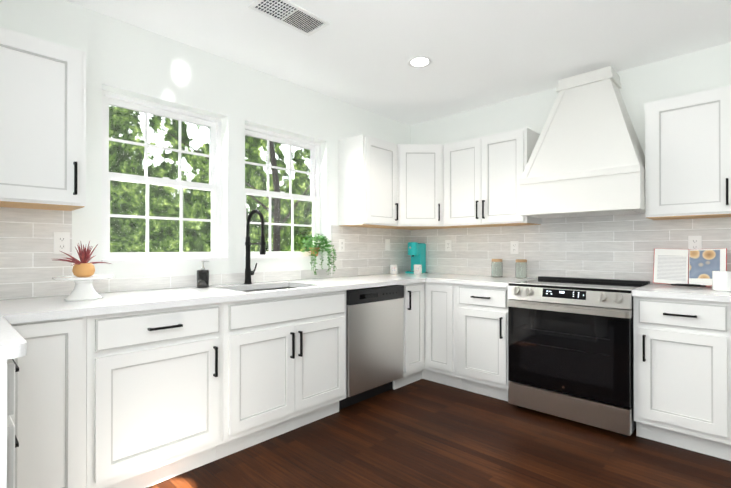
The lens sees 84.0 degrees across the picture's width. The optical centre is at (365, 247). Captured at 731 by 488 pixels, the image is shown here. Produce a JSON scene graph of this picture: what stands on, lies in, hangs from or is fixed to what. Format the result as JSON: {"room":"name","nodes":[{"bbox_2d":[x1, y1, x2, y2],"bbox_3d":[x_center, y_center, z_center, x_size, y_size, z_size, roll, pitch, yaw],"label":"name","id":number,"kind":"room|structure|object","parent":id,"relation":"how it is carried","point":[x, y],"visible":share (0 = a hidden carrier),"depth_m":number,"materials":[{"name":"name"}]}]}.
{"room":"kitchen","nodes":[
{"label":"kitchen","id":0,"kind":"room"},
{"bbox_2d":[0,0,410,299],"bbox_3d":[-1.439,-0.077,2.476,0.150,2.500,5.750,0,0,43],"label":"wall","id":1,"kind":"structure","parent":0,"point":[125,58],"depth_m":2.72,"materials":[{"name":"white paint"}]},
{"bbox_2d":[0,27,85,210],"bbox_3d":[-1.622,-0.578,1.917,0.352,0.762,0.456,0,0,43],"label":"upper cabinet","id":2,"kind":"object","parent":1,"relation":"attached to","point":[42,124],"visible":1,"depth_m":1.87,"materials":[{"name":"white paint"}]},
{"bbox_2d":[101,90,227,262],"bbox_3d":[-1.284,-0.416,2.630,0.163,1.018,0.763,0,0,43],"label":"window","id":3,"kind":"structure","parent":1,"relation":"in","point":[211,123],"depth_m":2.63,"materials":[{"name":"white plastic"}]},
{"bbox_2d":[0,207,411,298],"bbox_3d":[-0.883,0.031,2.947,0.008,0.456,4.000,0,0,43],"label":"tile backsplash","id":4,"kind":"structure","parent":1,"relation":"attached to","point":[27,267],"depth_m":2.27,"materials":[{"name":"grey tile"}]},
{"bbox_2d":[54,232,69,253],"bbox_3d":[-1.617,-0.023,2.163,0.007,0.114,0.070,0,0,43],"label":"outlet","id":5,"kind":"object","parent":4,"relation":"attached to","point":[62,241],"visible":1,"depth_m":2.16,"materials":[{"name":"white plastic"}]},
{"bbox_2d":[339,239,344,251],"bbox_3d":[-0.213,-0.017,3.643,0.007,0.114,0.070,0,0,43],"label":"outlet","id":6,"kind":"object","parent":4,"relation":"attached to","point":[341,245],"visible":1,"depth_m":3.64,"materials":[{"name":"white plastic"}]},
{"bbox_2d":[385,239,389,249],"bbox_3d":[0.225,-0.025,4.102,0.010,0.114,0.070,0,0,43],"label":"light switch","id":7,"kind":"object","parent":4,"relation":"attached to","point":[387,244],"visible":1,"depth_m":4.10,"materials":[{"name":"white plastic"}]},
{"bbox_2d":[245,125,326,259],"bbox_3d":[-0.658,-0.413,3.291,0.163,1.018,0.783,0,0,43],"label":"window","id":8,"kind":"structure","parent":1,"relation":"in","point":[313,147],"depth_m":3.36,"materials":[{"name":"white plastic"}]},
{"bbox_2d":[300,234,336,274],"bbox_3d":[-0.394,0.058,3.433,0.214,0.353,0.300,0,0,43],"label":"potted plant","id":9,"kind":"object","parent":8,"relation":"on","point":[315,250],"visible":0.96,"depth_m":3.41,"materials":[{"name":"green plant"}]},
{"bbox_2d":[339,134,397,227],"bbox_3d":[0.043,-0.571,3.672,0.352,0.762,0.455,0,0,43],"label":"upper cabinet","id":10,"kind":"object","parent":1,"relation":"attached to","point":[367,181],"visible":1,"depth_m":3.54,"materials":[{"name":"white paint"}]},
{"bbox_2d":[65,0,730,125],"bbox_3d":[0.232,-1.359,0.793,4.900,0.050,5.900,0,0,43],"label":"ceiling","id":11,"kind":"structure","parent":0,"point":[479,53],"depth_m":2.60,"materials":[{"name":"white paint"}]},
{"bbox_2d":[248,0,329,35],"bbox_3d":[-0.427,-1.324,2.321,0.204,0.006,0.420,0,0,43],"label":"ceiling vent","id":12,"kind":"object","parent":11,"relation":"in","point":[295,17],"visible":1,"depth_m":2.32,"materials":[{"name":"white plastic"}]},
{"bbox_2d":[407,56,431,67],"bbox_3d":[0.387,-1.321,2.900,0.180,0.007,0.180,0,0,43],"label":"recessed light","id":13,"kind":"object","parent":11,"relation":"in","point":[419,61],"visible":1,"depth_m":2.89,"materials":[{"name":"white plastic"}]},
{"bbox_2d":[147,379,730,487],"bbox_3d":[0.232,1.191,0.782,4.900,0.050,5.900,0,0,43],"label":"floor","id":14,"kind":"structure","parent":0,"point":[422,433],"depth_m":2.30,"materials":[{"name":"brown wood"}]},
{"bbox_2d":[0,359,18,487],"bbox_3d":[-1.583,0.729,1.288,1.266,0.879,0.657,0,0,43],"label":"base cabinet","id":15,"kind":"object","parent":14,"relation":"on","point":[9,442],"visible":0.96,"depth_m":1.08,"materials":[{"name":"white paint"}]},
{"bbox_2d":[0,312,26,359],"bbox_3d":[-1.349,0.270,1.042,0.627,0.034,0.675,0,0,43],"label":"countertop","id":16,"kind":"structure","parent":15,"relation":"on","point":[13,342],"depth_m":1.12,"materials":[{"name":"white stone"}]},
{"bbox_2d":[10,290,345,487],"bbox_3d":[-0.972,0.733,2.375,0.657,0.879,1.849,0,0,43],"label":"base cabinet","id":17,"kind":"object","parent":14,"relation":"on","point":[142,399],"depth_m":1.97,"materials":[{"name":"white paint"}]},
{"bbox_2d":[0,272,451,322],"bbox_3d":[-0.659,0.277,2.704,0.660,0.034,4.037,0,0,43],"label":"countertop","id":18,"kind":"structure","parent":17,"relation":"on","point":[33,309],"depth_m":2.17,"materials":[{"name":"white stone"}]},
{"bbox_2d":[52,275,113,300],"bbox_3d":[-1.399,0.201,2.016,0.252,0.112,0.252,0,0,43],"label":"cake stand","id":19,"kind":"object","parent":18,"relation":"on","point":[84,289],"visible":1,"depth_m":1.98,"materials":[{"name":"white ceramic"}]},
{"bbox_2d":[52,241,110,276],"bbox_3d":[-1.399,0.057,2.023,0.151,0.181,0.257,0,0,43],"label":"pot plant","id":20,"kind":"object","parent":19,"relation":"on","point":[83,268],"visible":1,"depth_m":1.99,"materials":[{"name":"brown plant"}]},
{"bbox_2d":[197,261,208,287],"bbox_3d":[-1.050,0.173,2.624,0.076,0.172,0.078,0,0,43],"label":"soap dispenser","id":21,"kind":"object","parent":18,"relation":"on","point":[202,277],"visible":1,"depth_m":2.59,"materials":[{"name":"black ceramic"}]},
{"bbox_2d":[244,209,265,283],"bbox_3d":[-0.757,-0.001,2.839,0.238,0.522,0.090,0,0,43],"label":"spring faucet","id":22,"kind":"object","parent":18,"relation":"on","point":[248,271],"visible":1,"depth_m":2.87,"materials":[{"name":"black metal"}]},
{"bbox_2d":[242,287,295,291],"bbox_3d":[-0.631,0.394,2.694,0.440,0.198,0.620,0,0,43],"label":"sink","id":23,"kind":"object","parent":18,"relation":"in","point":[267,289],"visible":0.04,"depth_m":2.91,"materials":[{"name":"grey metal"}]},
{"bbox_2d":[390,264,397,273],"bbox_3d":[0.292,0.219,4.017,0.109,0.092,0.080,0,0,43],"label":"mug","id":24,"kind":"object","parent":18,"relation":"on","point":[393,269],"visible":1,"depth_m":3.99,"materials":[{"name":"white ceramic"}]},
{"bbox_2d":[405,242,428,273],"bbox_3d":[0.570,0.106,4.130,0.279,0.319,0.230,0,0,43],"label":"coffee maker","id":25,"kind":"object","parent":18,"relation":"on","point":[416,251],"visible":0.81,"depth_m":4.16,"materials":[{"name":"teal plastic"}]},
{"bbox_2d":[414,265,421,273],"bbox_3d":[0.528,0.219,4.004,0.109,0.092,0.080,0,0,43],"label":"mug","id":26,"kind":"object","parent":18,"relation":"on","point":[417,269],"visible":1,"depth_m":3.98,"materials":[{"name":"white ceramic"}]},
{"bbox_2d":[339,285,403,409],"bbox_3d":[-0.123,0.737,3.271,0.621,0.871,0.612,0,0,43],"label":"dishwasher","id":27,"kind":"object","parent":14,"relation":"on","point":[374,341],"visible":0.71,"depth_m":3.03,"materials":[{"name":"silver metal"}]},
{"bbox_2d":[393,282,461,389],"bbox_3d":[0.508,0.739,3.739,0.926,0.879,0.926,0,0,43],"label":"base cabinet","id":28,"kind":"object","parent":14,"relation":"on","point":[448,378],"depth_m":3.42,"materials":[{"name":"white paint"}]},
{"bbox_2d":[457,284,508,400],"bbox_3d":[1.102,0.738,3.361,0.454,0.879,0.657,0,0,43],"label":"base cabinet","id":29,"kind":"object","parent":14,"relation":"on","point":[482,340],"visible":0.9,"depth_m":3.15,"materials":[{"name":"white paint"}]},
{"bbox_2d":[428,274,537,286],"bbox_3d":[1.009,0.280,3.459,0.722,0.034,0.647,0,0,43],"label":"countertop","id":30,"kind":"structure","parent":29,"relation":"on","point":[481,280],"depth_m":3.30,"materials":[{"name":"white stone"}]},
{"bbox_2d":[491,259,502,276],"bbox_3d":[1.163,0.184,3.591,0.094,0.159,0.094,0,0,43],"label":"glass jar","id":31,"kind":"object","parent":30,"relation":"on","point":[496,267],"visible":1,"depth_m":3.55,"materials":[{"name":"white"}]},
{"bbox_2d":[515,259,526,278],"bbox_3d":[1.320,0.183,3.441,0.094,0.159,0.094,0,0,43],"label":"glass jar","id":32,"kind":"object","parent":30,"relation":"on","point":[520,268],"visible":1,"depth_m":3.40,"materials":[{"name":"white"}]},
{"bbox_2d":[507,276,649,436],"bbox_3d":[1.517,0.708,2.911,0.762,0.934,0.705,0,0,43],"label":"range","id":33,"kind":"object","parent":14,"relation":"on","point":[570,348],"visible":0.98,"depth_m":2.66,"materials":[{"name":"black glass"}]},
{"bbox_2d":[633,296,730,460],"bbox_3d":[1.990,0.734,2.519,0.456,0.879,0.657,0,0,43],"label":"base cabinet","id":34,"kind":"object","parent":14,"relation":"on","point":[682,373],"visible":0.96,"depth_m":2.31,"materials":[{"name":"white paint"}]},
{"bbox_2d":[632,284,730,302],"bbox_3d":[2.001,0.276,2.518,0.478,0.034,0.647,0,0,43],"label":"countertop","id":35,"kind":"structure","parent":34,"relation":"on","point":[707,293],"depth_m":2.37,"materials":[{"name":"white stone"}]},
{"bbox_2d":[653,248,726,286],"bbox_3d":[2.135,0.133,2.683,0.379,0.251,0.101,0,0,43],"label":"open cookbook","id":36,"kind":"object","parent":35,"relation":"on","point":[687,267],"visible":0.92,"depth_m":2.69,"materials":[{"name":"white paper"}]},
{"bbox_2d":[712,271,730,291],"bbox_3d":[2.135,0.201,2.414,0.112,0.115,0.112,0,0,43],"label":"canister","id":37,"kind":"object","parent":35,"relation":"on","point":[721,280],"visible":1,"depth_m":2.38,"materials":[{"name":"white ceramic"}]},
{"bbox_2d":[411,42,730,286],"bbox_3d":[2.265,-0.075,2.822,4.750,2.500,0.150,0,0,43],"label":"wall","id":38,"kind":"structure","parent":0,"point":[695,72],"depth_m":3.01,"materials":[{"name":"white paint"}]},
{"bbox_2d":[380,144,453,229],"bbox_3d":[0.504,-0.570,3.969,0.611,0.762,0.606,0,0,43],"label":"upper cabinet","id":39,"kind":"object","parent":38,"relation":"attached to","point":[411,227],"depth_m":3.75,"materials":[{"name":"white paint"}]},
{"bbox_2d":[444,127,540,227],"bbox_3d":[1.091,-0.571,3.587,0.774,0.762,0.352,0,0,43],"label":"upper cabinet","id":40,"kind":"object","parent":38,"relation":"attached to","point":[482,175],"visible":1,"depth_m":3.44,"materials":[{"name":"white paint"}]},
{"bbox_2d":[412,213,730,283],"bbox_3d":[1.732,0.146,3.217,3.370,0.860,0.008,0,0,43],"label":"tile backsplash","id":41,"kind":"structure","parent":38,"relation":"attached to","point":[621,247],"depth_m":3.26,"materials":[{"name":"grey tile"}]},
{"bbox_2d":[445,240,451,250],"bbox_3d":[0.829,-0.015,4.064,0.070,0.114,0.007,0,0,43],"label":"electrical outlet","id":42,"kind":"object","parent":41,"relation":"attached to","point":[448,245],"visible":1,"depth_m":4.06,"materials":[{"name":"white plastic"}]},
{"bbox_2d":[510,241,517,253],"bbox_3d":[1.320,0.003,3.599,0.070,0.114,0.007,0,0,43],"label":"electrical outlet","id":43,"kind":"object","parent":41,"relation":"attached to","point":[513,247],"visible":1,"depth_m":3.60,"materials":[{"name":"white plastic"}]},
{"bbox_2d":[688,236,701,248],"bbox_3d":[2.224,-0.021,2.741,0.070,0.114,0.007,0,0,43],"label":"electrical outlet","id":44,"kind":"object","parent":41,"relation":"attached to","point":[694,242],"visible":0.88,"depth_m":2.74,"materials":[{"name":"white plastic"}]},
{"bbox_2d":[519,66,644,218],"bbox_3d":[1.619,-0.760,3.014,0.776,1.039,0.459,0,0,43],"label":"wood range hood","id":45,"kind":"object","parent":38,"relation":"attached to","point":[587,157],"visible":0.96,"depth_m":2.88,"materials":[{"name":"white wood"}]},
{"bbox_2d":[645,85,730,219],"bbox_3d":[2.105,-0.575,2.625,0.456,0.762,0.352,0,0,43],"label":"upper cabinet","id":46,"kind":"object","parent":38,"relation":"attached to","point":[687,156],"visible":1,"depth_m":2.53,"materials":[{"name":"white paint"}]},
{"label":"outside","id":47,"kind":"structure","parent":0,"visible":0},
{"bbox_2d":[109,105,311,251],"bbox_3d":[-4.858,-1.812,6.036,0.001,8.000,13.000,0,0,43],"label":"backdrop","id":48,"kind":"structure","parent":47,"point":[163,196],"depth_m":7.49,"materials":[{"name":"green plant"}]},
{"bbox_2d":[162,129,309,251],"bbox_3d":[-1.997,-0.310,6.973,0.205,5.006,2.913,0,0,43],"label":"trunk","id":49,"kind":"object","parent":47,"point":[278,203],"depth_m":7.22,"materials":[{"name":"brown plant"}]}
]}

